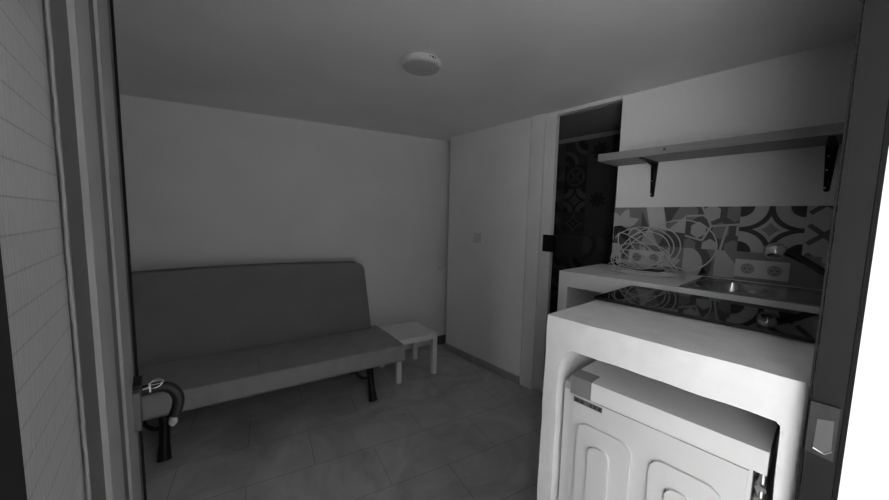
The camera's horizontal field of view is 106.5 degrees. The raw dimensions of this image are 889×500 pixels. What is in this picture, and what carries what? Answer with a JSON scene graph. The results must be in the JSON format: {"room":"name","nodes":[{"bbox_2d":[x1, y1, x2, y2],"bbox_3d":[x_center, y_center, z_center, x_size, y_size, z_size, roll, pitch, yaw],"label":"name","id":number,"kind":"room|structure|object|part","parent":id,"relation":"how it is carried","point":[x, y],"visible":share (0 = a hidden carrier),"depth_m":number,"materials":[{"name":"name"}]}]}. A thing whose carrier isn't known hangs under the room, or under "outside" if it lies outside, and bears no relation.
{"room":"studio apartment","nodes":[
{"label":"studio apartment","id":0,"kind":"room"},
{"bbox_2d":[119,94,449,349],"bbox_3d":[-1.247,-0.019,2.651,4.287,1.980,0.097,-2,6,-27],"label":"wall","id":1,"kind":"structure","parent":0,"point":[206,186],"depth_m":2.57,"materials":[{"name":"paint"}]},
{"bbox_2d":[437,335,445,344],"bbox_3d":[0.118,0.892,3.390,0.518,0.085,0.020,-2,6,-27],"label":"baseboard","id":2,"kind":"structure","parent":1,"relation":"attached to","point":[441,339],"depth_m":3.30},
{"bbox_2d":[142,344,771,499],"bbox_3d":[-0.450,1.114,1.913,4.300,0.100,3.520,-3,7,-40],"label":"floor","id":3,"kind":"structure","parent":0,"point":[465,430],"depth_m":1.86,"materials":[{"name":"tile"}]},
{"bbox_2d":[132,261,404,462],"bbox_3d":[-1.204,0.582,2.138,1.750,0.902,0.715,-2,6,-32],"label":"sofa","id":4,"kind":"object","parent":3,"relation":"on","point":[222,333],"visible":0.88,"depth_m":2.15,"materials":[{"name":"fabric"}]},
{"bbox_3d":[-1.464,0.943,1.682,0.131,0.258,0.128,-2,6,-32],"label":"leg","id":5,"kind":"part","parent":4,"relation":"part of","materials":[{"name":"black paint"}]},
{"bbox_3d":[-1.360,0.386,2.315,1.688,0.553,0.214,-2,6,-32],"label":"backrest","id":6,"kind":"part","parent":4,"relation":"part of","materials":[{"name":"fabric"}]},
{"bbox_3d":[-1.170,0.726,2.092,1.750,0.117,0.576,-2,6,-32],"label":"seat","id":7,"kind":"part","parent":4,"relation":"part of","materials":[{"name":"fabric"}]},
{"bbox_3d":[-0.533,0.907,2.270,0.131,0.258,0.128,-2,6,-32],"label":"leg","id":8,"kind":"part","parent":4,"relation":"part of","materials":[{"name":"black paint"}]},
{"bbox_2d":[379,321,436,383],"bbox_3d":[-0.306,0.821,2.726,0.350,0.335,0.360,-2,7,-33],"label":"side table","id":9,"kind":"object","parent":3,"relation":"on","point":[414,332],"visible":0.71,"depth_m":2.66,"materials":[{"name":"white laminate"}]},
{"bbox_3d":[-0.349,0.861,2.508,0.037,0.295,0.037,-2,7,-33],"label":"leg","id":10,"kind":"part","parent":9,"relation":"part of","materials":[{"name":"white laminate"}]},
{"bbox_3d":[-0.263,0.821,2.947,0.037,0.295,0.037,-2,7,-33],"label":"leg","id":11,"kind":"part","parent":9,"relation":"part of","materials":[{"name":"white laminate"}]},
{"bbox_3d":[-0.088,0.850,2.678,0.037,0.295,0.037,-2,7,-33],"label":"leg","id":12,"kind":"part","parent":9,"relation":"part of","materials":[{"name":"white laminate"}]},
{"bbox_2d":[558,360,779,499],"bbox_3d":[0.663,0.758,0.982,0.566,0.834,0.413,-3,7,-40],"label":"washing machine","id":13,"kind":"object","parent":3,"relation":"on","point":[627,435],"visible":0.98,"depth_m":0.78,"materials":[{"name":"white metal"}]},
{"bbox_3d":[0.382,0.366,0.902,0.052,0.050,0.056,-3,7,-40],"label":"lid corner","id":14,"kind":"part","parent":13,"relation":"part of","materials":[{"name":"grey plastic"}]},
{"bbox_3d":[0.398,0.747,0.874,0.008,0.565,0.134,-3,7,-40],"label":"embossed panel","id":15,"kind":"part","parent":13,"relation":"part of","materials":[{"name":"white metal"}]},
{"bbox_3d":[0.463,0.767,0.810,0.004,0.719,0.358,-3,7,-40],"label":"panel","id":16,"kind":"part","parent":13,"relation":"part of","materials":[{"name":"white metal"}]},
{"bbox_3d":[0.511,0.762,0.743,0.008,0.565,0.132,-3,7,-40],"label":"embossed panel","id":17,"kind":"part","parent":13,"relation":"part of","materials":[{"name":"white metal"}]},
{"bbox_2d":[537,300,818,499],"bbox_3d":[0.682,0.682,0.980,0.602,0.987,0.545,-3,7,-40],"label":"counter","id":18,"kind":"object","parent":3,"relation":"on","point":[763,374],"visible":0.53,"depth_m":0.75,"materials":[{"name":"white wood"}]},
{"bbox_2d":[594,285,822,342],"bbox_3d":[0.807,0.177,1.027,0.327,0.010,0.541,-3,7,-40],"label":"cooktop","id":19,"kind":"object","parent":18,"relation":"on","point":[793,324],"visible":0.98,"depth_m":0.97,"materials":[{"name":"black glass"}]},
{"bbox_2d":[557,264,823,313],"bbox_3d":[1.090,0.630,1.596,0.488,0.990,0.954,-3,7,-40],"label":"countertop","id":20,"kind":"structure","parent":3,"relation":"on","point":[577,286],"depth_m":1.59,"materials":[{"name":"white wood"}]},
{"bbox_2d":[608,256,664,271],"bbox_3d":[1.031,0.073,1.811,0.101,0.060,0.298,-3,7,-37],"label":"lead","id":21,"kind":"object","parent":20,"relation":"on","point":[609,260],"visible":0.56,"depth_m":1.74,"materials":[{"name":"plastic"}]},
{"bbox_2d":[609,220,717,279],"bbox_3d":[1.058,-0.014,1.671,0.284,0.283,0.456,-3,7,-40],"label":"cable coil","id":22,"kind":"object","parent":20,"relation":"on","point":[668,272],"visible":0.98,"depth_m":1.70,"materials":[{"name":"white plastic"}]},
{"bbox_2d":[678,277,825,306],"bbox_3d":[1.251,0.228,1.337,0.395,0.146,0.437,-3,7,-40],"label":"sink","id":23,"kind":"object","parent":20,"relation":"in","point":[810,297],"visible":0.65,"depth_m":1.35,"materials":[{"name":"metal"}]},
{"bbox_2d":[763,242,831,294],"bbox_3d":[1.424,0.070,1.327,0.073,0.190,0.228,-3,7,-40],"label":"tap","id":24,"kind":"object","parent":20,"relation":"on","point":[772,250],"visible":0.66,"depth_m":1.33,"materials":[{"name":"silver metal"}]},
{"bbox_3d":[1.432,0.048,1.316,0.028,0.111,0.161,-3,7,-40],"label":"spout arm","id":25,"kind":"part","parent":24,"relation":"part of","materials":[{"name":"silver metal"}]},
{"bbox_2d":[821,245,831,294],"bbox_3d":[1.479,0.077,1.264,0.052,0.190,0.060,-3,7,-40],"label":"tap","id":26,"kind":"object","parent":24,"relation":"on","point":[825,250],"depth_m":1.27,"materials":[{"name":"metal"}]},
{"bbox_2d":[113,0,864,140],"bbox_3d":[-0.404,-0.960,1.715,4.300,0.132,3.520,-3,7,-40],"label":"ceiling","id":27,"kind":"structure","parent":0,"point":[334,62],"depth_m":1.46,"materials":[{"name":"paint"}]},
{"bbox_2d":[402,52,440,75],"bbox_3d":[-0.107,-0.867,1.556,0.184,0.035,0.186,-3,7,-40],"label":"smoke detector","id":28,"kind":"object","parent":27,"relation":"in","point":[416,63],"visible":1,"depth_m":1.51,"materials":[{"name":"white plastic"}]},
{"bbox_2d":[547,95,622,116],"bbox_3d":[0.879,-0.905,2.113,0.040,0.022,0.487,-3,7,-40],"label":"wall","id":29,"kind":"structure","parent":27,"relation":"attached to","point":[616,99],"depth_m":2.07,"materials":[{"name":"paint"}]},
{"bbox_2d":[558,129,620,143],"bbox_3d":[1.105,-0.001,3.006,0.080,1.980,2.100,-3,7,-40],"label":"wall","id":30,"kind":"structure","parent":0,"point":[614,132],"depth_m":2.75,"materials":[{"name":"paint"}]},
{"bbox_2d":[549,134,619,313],"bbox_3d":[1.248,-0.001,2.772,0.005,1.830,1.398,-3,7,-40],"label":"wall tiles","id":31,"kind":"structure","parent":30,"relation":"attached to","point":[586,187],"depth_m":2.82,"materials":[{"name":"black tile"}]},
{"bbox_2d":[444,38,859,498],"bbox_3d":[0.839,0.065,2.250,0.130,1.980,2.366,-3,7,-40],"label":"wall","id":32,"kind":"structure","parent":0,"point":[807,88],"depth_m":1.79,"materials":[{"name":"paint"}]},
{"bbox_2d":[473,233,480,242],"bbox_3d":[0.274,-0.102,2.815,0.009,0.084,0.084,-3,7,-40],"label":"light switch","id":33,"kind":"object","parent":32,"relation":"attached to","point":[476,236],"visible":1,"depth_m":2.81,"materials":[{"name":"plastic"}]},
{"bbox_2d":[520,113,546,389],"bbox_3d":[0.659,0.044,2.433,0.085,1.980,0.117,-3,7,-40],"label":"door frame","id":34,"kind":"structure","parent":32,"relation":"attached to","point":[538,134],"depth_m":2.39,"materials":[{"name":"paint"}]},
{"bbox_2d":[533,115,559,392],"bbox_3d":[0.722,0.061,2.339,0.043,1.946,0.105,-3,7,-40],"label":"door","id":35,"kind":"structure","parent":32,"relation":"in","point":[547,238],"depth_m":2.32,"materials":[{"name":"paint"}]},
{"bbox_2d":[598,122,848,196],"bbox_3d":[1.224,-0.379,1.566,0.234,0.226,0.907,-3,7,-40],"label":"wall shelf","id":36,"kind":"object","parent":32,"relation":"attached to","point":[830,136],"visible":0.99,"depth_m":1.42,"materials":[{"name":"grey wood"}]},
{"bbox_3d":[1.072,-0.382,1.761,0.210,0.188,0.036,-3,7,-40],"label":"bracket plate","id":37,"kind":"part","parent":36,"relation":"part of","materials":[{"name":"black paint"}]},
{"bbox_3d":[1.485,-0.327,1.282,0.210,0.188,0.036,-3,7,-40],"label":"bracket plate","id":38,"kind":"part","parent":36,"relation":"part of","materials":[{"name":"black paint"}]},
{"bbox_2d":[611,206,837,289],"bbox_3d":[1.307,-0.043,1.666,0.007,0.346,0.892,-3,7,-40],"label":"backsplash","id":39,"kind":"structure","parent":32,"relation":"attached to","point":[740,232],"depth_m":1.59,"materials":[{"name":"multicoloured tile"}]},
{"bbox_2d":[628,249,663,265],"bbox_3d":[1.128,0.042,1.865,0.012,0.076,0.170,-3,7,-40],"label":"double socket","id":40,"kind":"object","parent":39,"relation":"attached to","point":[649,254],"visible":0.81,"depth_m":1.86,"materials":[{"name":"white plastic"}]},
{"bbox_2d":[632,253,640,260],"bbox_3d":[1.096,0.038,1.893,0.001,0.049,0.049,-3,7,-40],"label":"outlet","id":41,"kind":"object","parent":40,"relation":"attached to","point":[635,256],"depth_m":1.89,"materials":[{"name":"plastic"}]},
{"bbox_2d":[649,254,658,261],"bbox_3d":[1.152,0.046,1.829,0.001,0.049,0.049,-3,7,-40],"label":"outlet","id":42,"kind":"object","parent":40,"relation":"attached to","point":[654,257],"depth_m":1.83,"materials":[{"name":"plastic"}]},
{"bbox_2d":[734,259,789,281],"bbox_3d":[1.436,0.090,1.508,0.012,0.082,0.180,-3,7,-40],"label":"double socket","id":43,"kind":"object","parent":39,"relation":"attached to","point":[768,270],"visible":1,"depth_m":1.50,"materials":[{"name":"white plastic"}]},
{"bbox_2d":[740,263,753,273],"bbox_3d":[1.403,0.086,1.538,0.001,0.049,0.049,-3,7,-40],"label":"outlet","id":44,"kind":"object","parent":43,"relation":"attached to","point":[745,268],"depth_m":1.54,"materials":[{"name":"plastic"}]},
{"bbox_2d":[767,266,781,276],"bbox_3d":[1.461,0.094,1.470,0.001,0.049,0.049,-3,7,-40],"label":"outlet","id":45,"kind":"object","parent":43,"relation":"attached to","point":[772,271],"depth_m":1.47,"materials":[{"name":"plastic"}]},
{"bbox_2d":[838,150,888,499],"bbox_3d":[0.357,0.244,0.262,3.460,1.980,0.039,-3,7,-40],"label":"wall","id":46,"kind":"structure","parent":0,"point":[871,384],"depth_m":0.51,"materials":[{"name":"paint"}]},
{"bbox_2d":[795,0,888,499],"bbox_3d":[0.284,0.256,0.248,0.910,1.955,0.044,-3,7,-40],"label":"door frame","id":47,"kind":"structure","parent":46,"relation":"in","point":[866,149],"depth_m":0.50,"materials":[{"name":"metal"}]},
{"bbox_2d":[0,0,184,499],"bbox_3d":[-0.295,0.255,0.313,0.105,1.900,0.812,-3,7,-40],"label":"door","id":48,"kind":"structure","parent":47,"relation":"attached to","point":[71,392],"depth_m":0.21,"materials":[{"name":"wood"}]},
{"bbox_3d":[-0.220,0.269,0.189,0.017,1.720,0.124,-3,7,-40],"label":"glass pane","id":49,"kind":"part","parent":48,"relation":"part of","materials":[{"name":"clear glass"}]},
{"bbox_3d":[-0.392,0.244,0.409,0.004,1.900,0.315,-3,7,-40],"label":"stile moulding","id":50,"kind":"part","parent":48,"relation":"part of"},
{"bbox_2d":[142,378,163,392],"bbox_3d":[-0.470,0.218,0.536,0.027,0.017,0.011,-3,7,-40],"label":"key","id":51,"kind":"object","parent":48,"relation":"attached to","point":[162,380],"visible":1,"depth_m":0.53,"materials":[{"name":"metal"}]},
{"bbox_3d":[-0.472,0.251,0.550,0.065,0.067,0.017,-3,7,-40],"label":"lever handle","id":52,"kind":"part","parent":48,"relation":"part of","materials":[{"name":"black paint"}]},
{"bbox_3d":[0.598,0.286,0.526,0.006,0.088,0.031,-3,7,-40],"label":"keeper plate","id":53,"kind":"part","parent":47,"relation":"part of","materials":[{"name":"grey metal"}]},
{"bbox_3d":[0.645,1.771,-4.621,6.820,0.080,7.880,-3,7,-40],"label":"courtyard","id":54,"kind":"object","parent":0,"visible":0},
{"bbox_2d":[871,387,888,499],"bbox_3d":[1.669,0.590,-0.532,0.150,1.700,2.925,-3,7,-40],"label":"wall","id":55,"kind":"structure","parent":54,"relation":"on","point":[880,491],"depth_m":0.51,"materials":[{"name":"paint"}]}
]}

